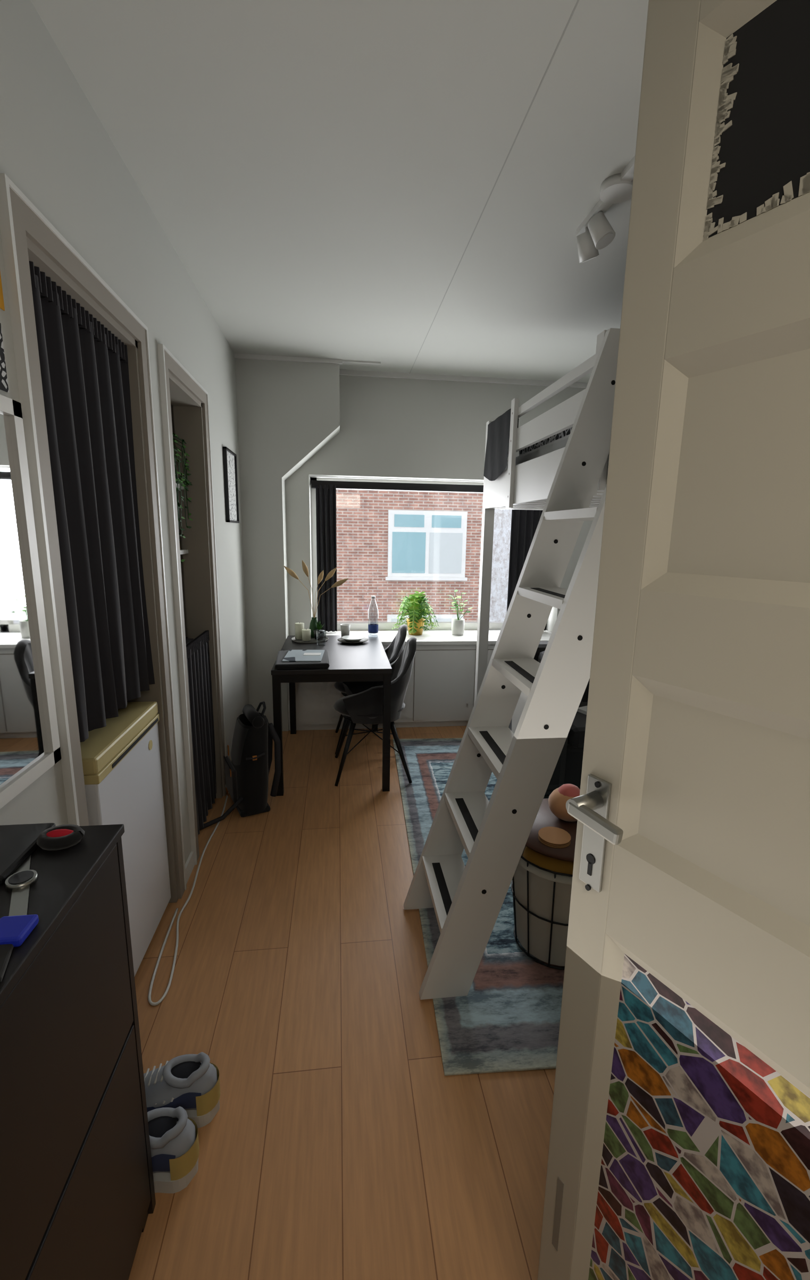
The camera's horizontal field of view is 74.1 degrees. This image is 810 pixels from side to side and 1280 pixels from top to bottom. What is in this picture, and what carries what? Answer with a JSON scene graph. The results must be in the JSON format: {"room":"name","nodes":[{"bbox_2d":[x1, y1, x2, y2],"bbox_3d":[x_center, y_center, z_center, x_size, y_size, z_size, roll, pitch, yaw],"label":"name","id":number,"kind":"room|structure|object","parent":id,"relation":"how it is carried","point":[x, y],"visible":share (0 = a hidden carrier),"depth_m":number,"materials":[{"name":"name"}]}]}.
{"room":"bedroom","nodes":[
{"label":"bedroom","id":0,"kind":"room"},
{"bbox_2d":[0,0,248,863],"bbox_3d":[-1.172,-0.095,1.278,0.670,2.650,6.230,0,11,-7],"label":"wall","id":1,"kind":"structure","parent":0,"point":[55,148],"depth_m":1.65,"materials":[{"name":"grey paint"}]},
{"bbox_2d":[0,271,4,310],"bbox_3d":[-0.805,-0.731,1.022,0.002,0.150,0.110,0,11,-7],"label":"art print","id":2,"kind":"object","parent":1,"relation":"attached to","point":[1,300],"visible":1,"depth_m":1.08,"materials":[{"name":"orange"}]},
{"bbox_2d":[0,322,9,392],"bbox_3d":[-0.797,-0.547,0.967,0.002,0.130,0.250,0,11,-7],"label":"art print","id":3,"kind":"object","parent":1,"relation":"attached to","point":[3,383],"visible":1,"depth_m":1.08},
{"bbox_2d":[0,394,61,809],"bbox_3d":[-0.783,-0.067,0.990,0.022,0.780,0.385,0,11,-7],"label":"wall mirror","id":4,"kind":"object","parent":1,"relation":"attached to","point":[30,745],"visible":1,"depth_m":1.11,"materials":[{"name":"white paint"}]},
{"bbox_2d":[28,260,154,742],"bbox_3d":[-0.912,-0.346,1.589,0.062,1.170,0.690,0,11,-7],"label":"curtain","id":5,"kind":"object","parent":1,"relation":"hanging from","point":[84,369],"visible":0.9,"depth_m":1.54,"materials":[{"name":"black fabric"}]},
{"bbox_2d":[0,172,186,903],"bbox_3d":[-0.937,0.068,1.669,0.150,2.187,0.824,0,11,-7],"label":"trim","id":6,"kind":"structure","parent":1,"relation":"attached to","point":[26,234],"depth_m":1.33,"materials":[{"name":"beige paint"}]},
{"bbox_2d":[175,483,193,644],"bbox_3d":[-1.350,-0.331,2.503,0.520,0.810,0.630,0,11,-7],"label":"closet shelf","id":7,"kind":"object","parent":1,"relation":"attached to","point":[182,552],"visible":0.02,"depth_m":2.73,"materials":[{"name":"grey"}]},
{"bbox_2d":[172,432,192,562],"bbox_3d":[-1.140,-0.670,2.471,0.204,0.645,0.523,0,11,-7],"label":"hanging plant","id":8,"kind":"object","parent":7,"relation":"on","point":[178,480],"visible":0.31,"depth_m":2.59,"materials":[{"name":"green plant"}]},
{"bbox_2d":[184,851,194,884],"bbox_3d":[-1.057,0.846,3.180,0.012,0.070,1.842,0,11,-7],"label":"baseboard","id":9,"kind":"structure","parent":1,"relation":"attached to","point":[190,864],"depth_m":2.38,"materials":[{"name":"white paint"}]},
{"bbox_2d":[157,343,226,864],"bbox_3d":[-1.051,-0.116,2.583,0.150,2.187,0.724,0,11,-7],"label":"trim","id":10,"kind":"structure","parent":1,"relation":"attached to","point":[188,399],"depth_m":2.71,"materials":[{"name":"beige paint"}]},
{"bbox_2d":[186,629,216,835],"bbox_3d":[-1.039,0.464,2.701,0.046,0.945,0.590,0,11,-7],"label":"curtain","id":11,"kind":"object","parent":1,"relation":"hanging from","point":[197,650],"visible":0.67,"depth_m":2.73,"materials":[{"name":"black fabric"}]},
{"bbox_2d":[222,446,239,523],"bbox_3d":[-1.087,-0.958,3.366,0.020,0.435,0.330,0,11,-7],"label":"picture frame","id":12,"kind":"object","parent":1,"relation":"attached to","point":[229,457],"visible":1,"depth_m":3.36,"materials":[{"name":"black metal"}]},
{"bbox_2d":[234,358,339,731],"bbox_3d":[-0.826,-0.625,3.984,0.690,2.650,0.240,0,11,-7],"label":"wall","id":13,"kind":"structure","parent":0,"point":[287,411],"depth_m":3.74,"materials":[{"name":"grey paint"}]},
{"bbox_2d":[30,0,648,383],"bbox_3d":[0.393,-1.440,1.256,4.090,0.051,6.330,0,11,-7],"label":"ceiling","id":14,"kind":"structure","parent":0,"point":[405,186],"depth_m":1.67,"materials":[{"name":"white paint"}]},
{"bbox_2d":[575,155,634,263],"bbox_3d":[0.705,-1.446,1.792,0.110,0.135,0.560,0,11,-7],"label":"ceiling spotlight","id":15,"kind":"object","parent":14,"relation":"attached to","point":[595,233],"depth_m":1.88,"materials":[{"name":"white metal"}]},
{"bbox_2d":[128,725,555,1279],"bbox_3d":[0.369,1.242,1.610,4.090,0.050,5.980,0,11,-7],"label":"floor","id":16,"kind":"structure","parent":0,"point":[339,1144],"depth_m":1.52,"materials":[{"name":"brown wood"}]},
{"bbox_2d":[0,823,155,1279],"bbox_3d":[-0.621,0.906,0.673,0.251,0.940,0.909,0,11,-7],"label":"cabinet","id":17,"kind":"object","parent":16,"relation":"on","point":[77,1197],"visible":0.95,"depth_m":0.86,"materials":[{"name":"black wood"}]},
{"bbox_2d":[0,914,38,982],"bbox_3d":[-0.540,0.412,0.715,0.059,0.016,0.117,0,11,-7],"label":"pouch","id":18,"kind":"object","parent":17,"relation":"on","point":[14,930],"visible":1,"depth_m":0.74,"materials":[{"name":"blue fabric"}]},
{"bbox_2d":[4,854,37,915],"bbox_3d":[-0.605,0.387,0.845,0.042,0.012,0.266,-5,13,-28],"label":"watch","id":19,"kind":"object","parent":17,"relation":"on","point":[23,878],"visible":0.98,"depth_m":0.84,"materials":[{"name":"silver metal"}]},
{"bbox_2d":[0,822,55,885],"bbox_3d":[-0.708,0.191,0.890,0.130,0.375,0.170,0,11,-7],"label":"laptop","id":20,"kind":"object","parent":17,"relation":"on","point":[17,842],"visible":0.8,"depth_m":0.94,"materials":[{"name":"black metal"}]},
{"bbox_2d":[36,824,85,850],"bbox_3d":[-0.622,0.354,0.969,0.078,0.024,0.065,0,11,-7],"label":"scrunchie","id":21,"kind":"object","parent":17,"relation":"on","point":[59,837],"visible":1,"depth_m":0.96,"materials":[{"name":"black fabric"}]},
{"bbox_2d":[80,701,170,976],"bbox_3d":[-1.160,0.708,1.820,0.516,0.865,0.536,0,11,-7],"label":"mini fridge","id":22,"kind":"object","parent":16,"relation":"on","point":[121,759],"visible":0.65,"depth_m":1.82,"materials":[{"name":"white painted metal"},{"name":"cream-yellow plastic"}]},
{"bbox_2d":[147,1106,199,1193],"bbox_3d":[-0.637,1.190,1.273,0.292,0.150,0.118,2,11,3],"label":"sneaker","id":23,"kind":"object","parent":16,"relation":"on","point":[174,1136],"visible":0.45,"depth_m":1.24,"materials":[{"name":"white"}]},
{"bbox_2d":[143,1051,220,1127],"bbox_3d":[-0.633,1.164,1.402,0.292,0.150,0.118,1,11,-1],"label":"sneaker","id":24,"kind":"object","parent":16,"relation":"on","point":[187,1083],"visible":0.68,"depth_m":1.37,"materials":[{"name":"white"}]},
{"bbox_2d":[147,784,229,1005],"bbox_3d":[-0.930,1.002,2.430,0.074,0.061,1.483,-1,11,-9],"label":"power cable","id":25,"kind":"object","parent":16,"relation":"on","point":[151,1002],"visible":0.85,"depth_m":1.99,"materials":[{"name":"white plastic"}]},
{"bbox_2d":[199,701,281,830],"bbox_3d":[-1.003,0.650,2.857,0.683,0.587,0.338,-7,14,-36],"label":"backpack","id":26,"kind":"object","parent":16,"relation":"on","point":[246,775],"visible":0.95,"depth_m":2.86,"materials":[{"name":"black fabric"}]},
{"bbox_2d":[270,635,391,795],"bbox_3d":[-0.474,0.432,3.567,0.670,0.750,1.030,0,11,-7],"label":"dining table","id":27,"kind":"object","parent":16,"relation":"on","point":[368,660],"visible":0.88,"depth_m":3.10,"materials":[{"name":"black wood"}]},
{"bbox_2d":[274,649,329,669],"bbox_3d":[-0.603,0.112,3.163,0.300,0.030,0.380,-1,11,-10],"label":"laptop sleeve","id":28,"kind":"object","parent":27,"relation":"on","point":[324,663],"visible":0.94,"depth_m":3.00,"materials":[{"name":"black fabric"}]},
{"bbox_2d":[282,649,324,661],"bbox_3d":[-0.594,0.091,3.170,0.215,0.008,0.290,0,11,-4],"label":"magazine","id":29,"kind":"object","parent":28,"relation":"on","point":[292,655],"visible":1,"depth_m":3.15,"materials":[{"name":"white paper"}]},
{"bbox_2d":[291,636,328,643],"bbox_3d":[-0.672,-0.005,3.799,0.260,0.012,0.260,0,11,-7],"label":"round tray","id":30,"kind":"object","parent":27,"relation":"on","point":[312,640],"visible":0.52,"depth_m":3.74,"materials":[{"name":"grey"}]},
{"bbox_2d":[294,622,310,641],"bbox_3d":[-0.712,-0.062,3.742,0.140,0.120,0.063,11,15,42],"label":"pillar candle","id":31,"kind":"object","parent":30,"relation":"on","point":[301,633],"visible":1,"depth_m":3.73,"materials":[{"name":"beige wax"}]},
{"bbox_2d":[283,560,348,637],"bbox_3d":[-0.626,-0.291,3.804,0.450,0.547,0.089,0,11,-7],"label":"pampas grass vase","id":32,"kind":"object","parent":30,"relation":"on","point":[312,626],"visible":0.99,"depth_m":3.78,"materials":[{"name":"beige plant"}]},
{"bbox_2d":[313,620,324,639],"bbox_3d":[-0.602,-0.072,3.771,0.083,0.130,0.074,12,15,43],"label":"succulent plant","id":33,"kind":"object","parent":30,"relation":"on","point":[318,633],"visible":1,"depth_m":3.75,"materials":[{"name":"green plant"}]},
{"bbox_2d":[340,623,350,636],"bbox_3d":[-0.434,-0.065,3.909,0.072,0.095,0.071,0,11,-7],"label":"cup","id":34,"kind":"object","parent":27,"relation":"on","point":[345,628],"visible":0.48,"depth_m":3.88,"materials":[{"name":"white ceramic"}]},
{"bbox_2d":[337,635,367,643],"bbox_3d":[-0.364,-0.003,3.756,0.216,0.034,0.216,0,11,-7],"label":"dinner plate","id":35,"kind":"object","parent":27,"relation":"on","point":[348,639],"visible":1,"depth_m":3.75,"materials":[{"name":"grey ceramic"}]},
{"bbox_2d":[367,595,377,633],"bbox_3d":[-0.233,-0.173,3.943,0.076,0.300,0.075,0,11,-7],"label":"water bottle","id":36,"kind":"object","parent":27,"relation":"on","point":[372,628],"visible":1,"depth_m":3.93,"materials":[{"name":"blue plastic"}]},
{"bbox_2d":[333,624,406,754],"bbox_3d":[-0.247,0.318,3.814,0.513,0.865,0.439,0,11,-7],"label":"dining chair","id":37,"kind":"object","parent":16,"relation":"on","point":[393,651],"visible":0.24,"depth_m":3.70,"materials":[{"name":"black plastic"}]},
{"bbox_2d":[333,636,416,786],"bbox_3d":[-0.191,0.409,3.361,0.513,0.865,0.439,0,11,-7],"label":"dining chair","id":38,"kind":"object","parent":16,"relation":"on","point":[362,704],"visible":0.84,"depth_m":3.21,"materials":[{"name":"black plastic"}]},
{"bbox_2d":[287,644,494,730],"bbox_3d":[0.531,0.339,4.340,2.880,0.668,0.250,0,11,-7],"label":"base cabinet","id":39,"kind":"object","parent":16,"relation":"on","point":[439,692],"visible":0.24,"depth_m":4.17,"materials":[{"name":"white paint"}]},
{"bbox_2d":[323,629,551,645],"bbox_3d":[0.612,-0.025,4.376,2.706,0.030,0.478,0,11,-7],"label":"window sill","id":40,"kind":"structure","parent":39,"relation":"on","point":[469,637],"depth_m":4.28,"materials":[{"name":"white paint"}]},
{"bbox_2d":[391,591,439,635],"bbox_3d":[0.089,-0.215,4.334,0.404,0.339,0.388,-7,14,-37],"label":"potted fern","id":41,"kind":"object","parent":40,"relation":"on","point":[415,608],"visible":1,"depth_m":4.28,"materials":[{"name":"green plant"}]},
{"bbox_2d":[444,589,472,635],"bbox_3d":[0.416,-0.220,4.332,0.208,0.362,0.202,8,13,33],"label":"potted plant","id":42,"kind":"object","parent":40,"relation":"on","point":[457,624],"visible":1,"depth_m":4.33,"materials":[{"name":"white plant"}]},
{"bbox_2d":[392,737,564,1075],"bbox_3d":[0.827,0.982,2.813,1.640,0.007,2.520,0,11,-5],"label":"rug","id":43,"kind":"object","parent":16,"relation":"on","point":[508,1019],"visible":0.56,"depth_m":1.79,"materials":[{"name":"multicoloured fabric"}]},
{"bbox_2d":[403,327,619,999],"bbox_3d":[0.451,0.052,1.814,0.827,2.190,0.463,0,11,-7],"label":"ladder","id":44,"kind":"object","parent":43,"relation":"on","point":[466,901],"visible":0.8,"depth_m":1.78,"materials":[{"name":"white paint"}]},
{"bbox_2d":[473,329,609,704],"bbox_3d":[1.372,-0.112,2.698,1.532,2.200,2.161,0,11,-7],"label":"bed","id":45,"kind":"object","parent":43,"relation":"on","point":[536,447],"visible":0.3,"depth_m":2.78,"materials":[{"name":"white paint"}]},
{"bbox_2d":[483,408,518,481],"bbox_3d":[0.563,-1.132,3.178,0.056,0.363,0.490,0,11,-7],"label":"hanging towel","id":46,"kind":"object","parent":45,"relation":"hanging from","point":[496,456],"visible":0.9,"depth_m":3.15,"materials":[{"name":"black fabric"}]},
{"bbox_2d":[510,798,577,970],"bbox_3d":[0.580,0.899,2.000,0.419,0.448,0.429,0,11,-7],"label":"basket","id":47,"kind":"object","parent":43,"relation":"on","point":[540,887],"visible":0.42,"depth_m":1.86,"materials":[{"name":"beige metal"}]},
{"bbox_2d":[537,826,570,848],"bbox_3d":[0.519,0.686,1.867,0.110,0.017,0.110,0,11,-7],"label":"stack","id":48,"kind":"object","parent":47,"relation":"on","point":[550,836],"visible":1,"depth_m":1.85,"materials":[{"name":"brown"}]},
{"bbox_2d":[548,783,579,821],"bbox_3d":[0.612,0.605,2.006,0.148,0.135,0.150,0,11,-7],"label":"plush toy","id":49,"kind":"object","parent":47,"relation":"on","point":[557,799],"visible":0.67,"depth_m":1.97,"materials":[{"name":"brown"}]},
{"bbox_2d":[508,641,589,798],"bbox_3d":[1.324,0.468,3.373,1.310,0.800,0.820,0,11,-7],"label":"sofa","id":50,"kind":"object","parent":43,"relation":"on","point":[567,769],"visible":0.08,"depth_m":2.97,"materials":[{"name":"black"}]},
{"bbox_2d":[511,691,571,733],"bbox_3d":[0.787,0.453,3.113,0.205,0.316,0.410,0,11,-7],"label":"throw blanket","id":51,"kind":"object","parent":50,"relation":"on","point":[522,698],"visible":0.08,"depth_m":3.19,"materials":[{"name":"white fabric"}]},
{"bbox_2d":[576,705,586,714],"bbox_3d":[1.141,0.429,3.178,0.140,0.020,0.200,-5,13,-29],"label":"paperback book","id":52,"kind":"object","parent":50,"relation":"on","point":[583,709],"visible":0.07,"depth_m":3.20,"materials":[{"name":"white paper"}]},
{"bbox_2d":[284,375,592,635],"bbox_3d":[0.371,-0.688,4.409,3.770,2.650,0.320,0,11,-7],"label":"wall","id":53,"kind":"structure","parent":0,"point":[390,428],"depth_m":4.04,"materials":[{"name":"grey paint"}]},
{"bbox_2d":[233,353,587,388],"bbox_3d":[0.429,-1.917,3.873,3.170,0.030,0.260,0,11,-7],"label":"crown molding","id":54,"kind":"structure","parent":53,"relation":"attached to","point":[350,372],"depth_m":3.92,"materials":[{"name":"white paint"}]},
{"bbox_2d":[309,477,546,630],"bbox_3d":[0.247,-0.680,4.436,2.010,1.220,0.160,0,11,-7],"label":"window","id":55,"kind":"structure","parent":53,"relation":"in","point":[345,483],"depth_m":4.28,"materials":[{"name":"white paint"}]},
{"bbox_2d":[315,484,337,632],"bbox_3d":[-0.620,-0.634,4.252,0.155,1.150,0.054,0,11,-7],"label":"curtain","id":56,"kind":"object","parent":55,"relation":"hanging from","point":[325,497],"visible":0.97,"depth_m":4.24,"materials":[{"name":"black fabric"}]},
{"bbox_2d":[506,509,545,630],"bbox_3d":[1.030,-0.645,4.457,0.350,1.150,0.062,0,11,-7],"label":"curtain","id":57,"kind":"object","parent":55,"relation":"hanging from","point":[524,523],"visible":0.3,"depth_m":4.41,"materials":[{"name":"black fabric"}]},
{"bbox_3d":[1.022,0.352,-0.788,3.370,2.650,1.700,0,11,-7],"label":"wall","id":58,"kind":"structure","parent":0,"visible":0},
{"bbox_2d":[537,0,809,1279],"bbox_3d":[0.474,0.377,0.434,0.146,2.100,0.830,-6,13,-31],"label":"door","id":59,"kind":"structure","parent":58,"relation":"in","point":[679,1147],"depth_m":0.59,"materials":[{"name":"beige paint"}]},
{"label":"outside","id":60,"kind":"structure","parent":0,"visible":0},
{"bbox_2d":[489,509,511,621],"bbox_3d":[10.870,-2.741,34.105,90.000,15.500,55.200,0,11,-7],"label":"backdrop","id":61,"kind":"structure","parent":60,"point":[502,518],"depth_m":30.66,"materials":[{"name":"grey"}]},
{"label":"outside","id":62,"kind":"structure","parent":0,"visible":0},
{"bbox_2d":[335,489,483,630],"bbox_3d":[-4.304,-3.810,11.136,12.250,22.000,0.390,0,11,-7],"label":"building","id":63,"kind":"structure","parent":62,"point":[392,545],"depth_m":11.92,"materials":[{"name":"red brick"}]}
]}

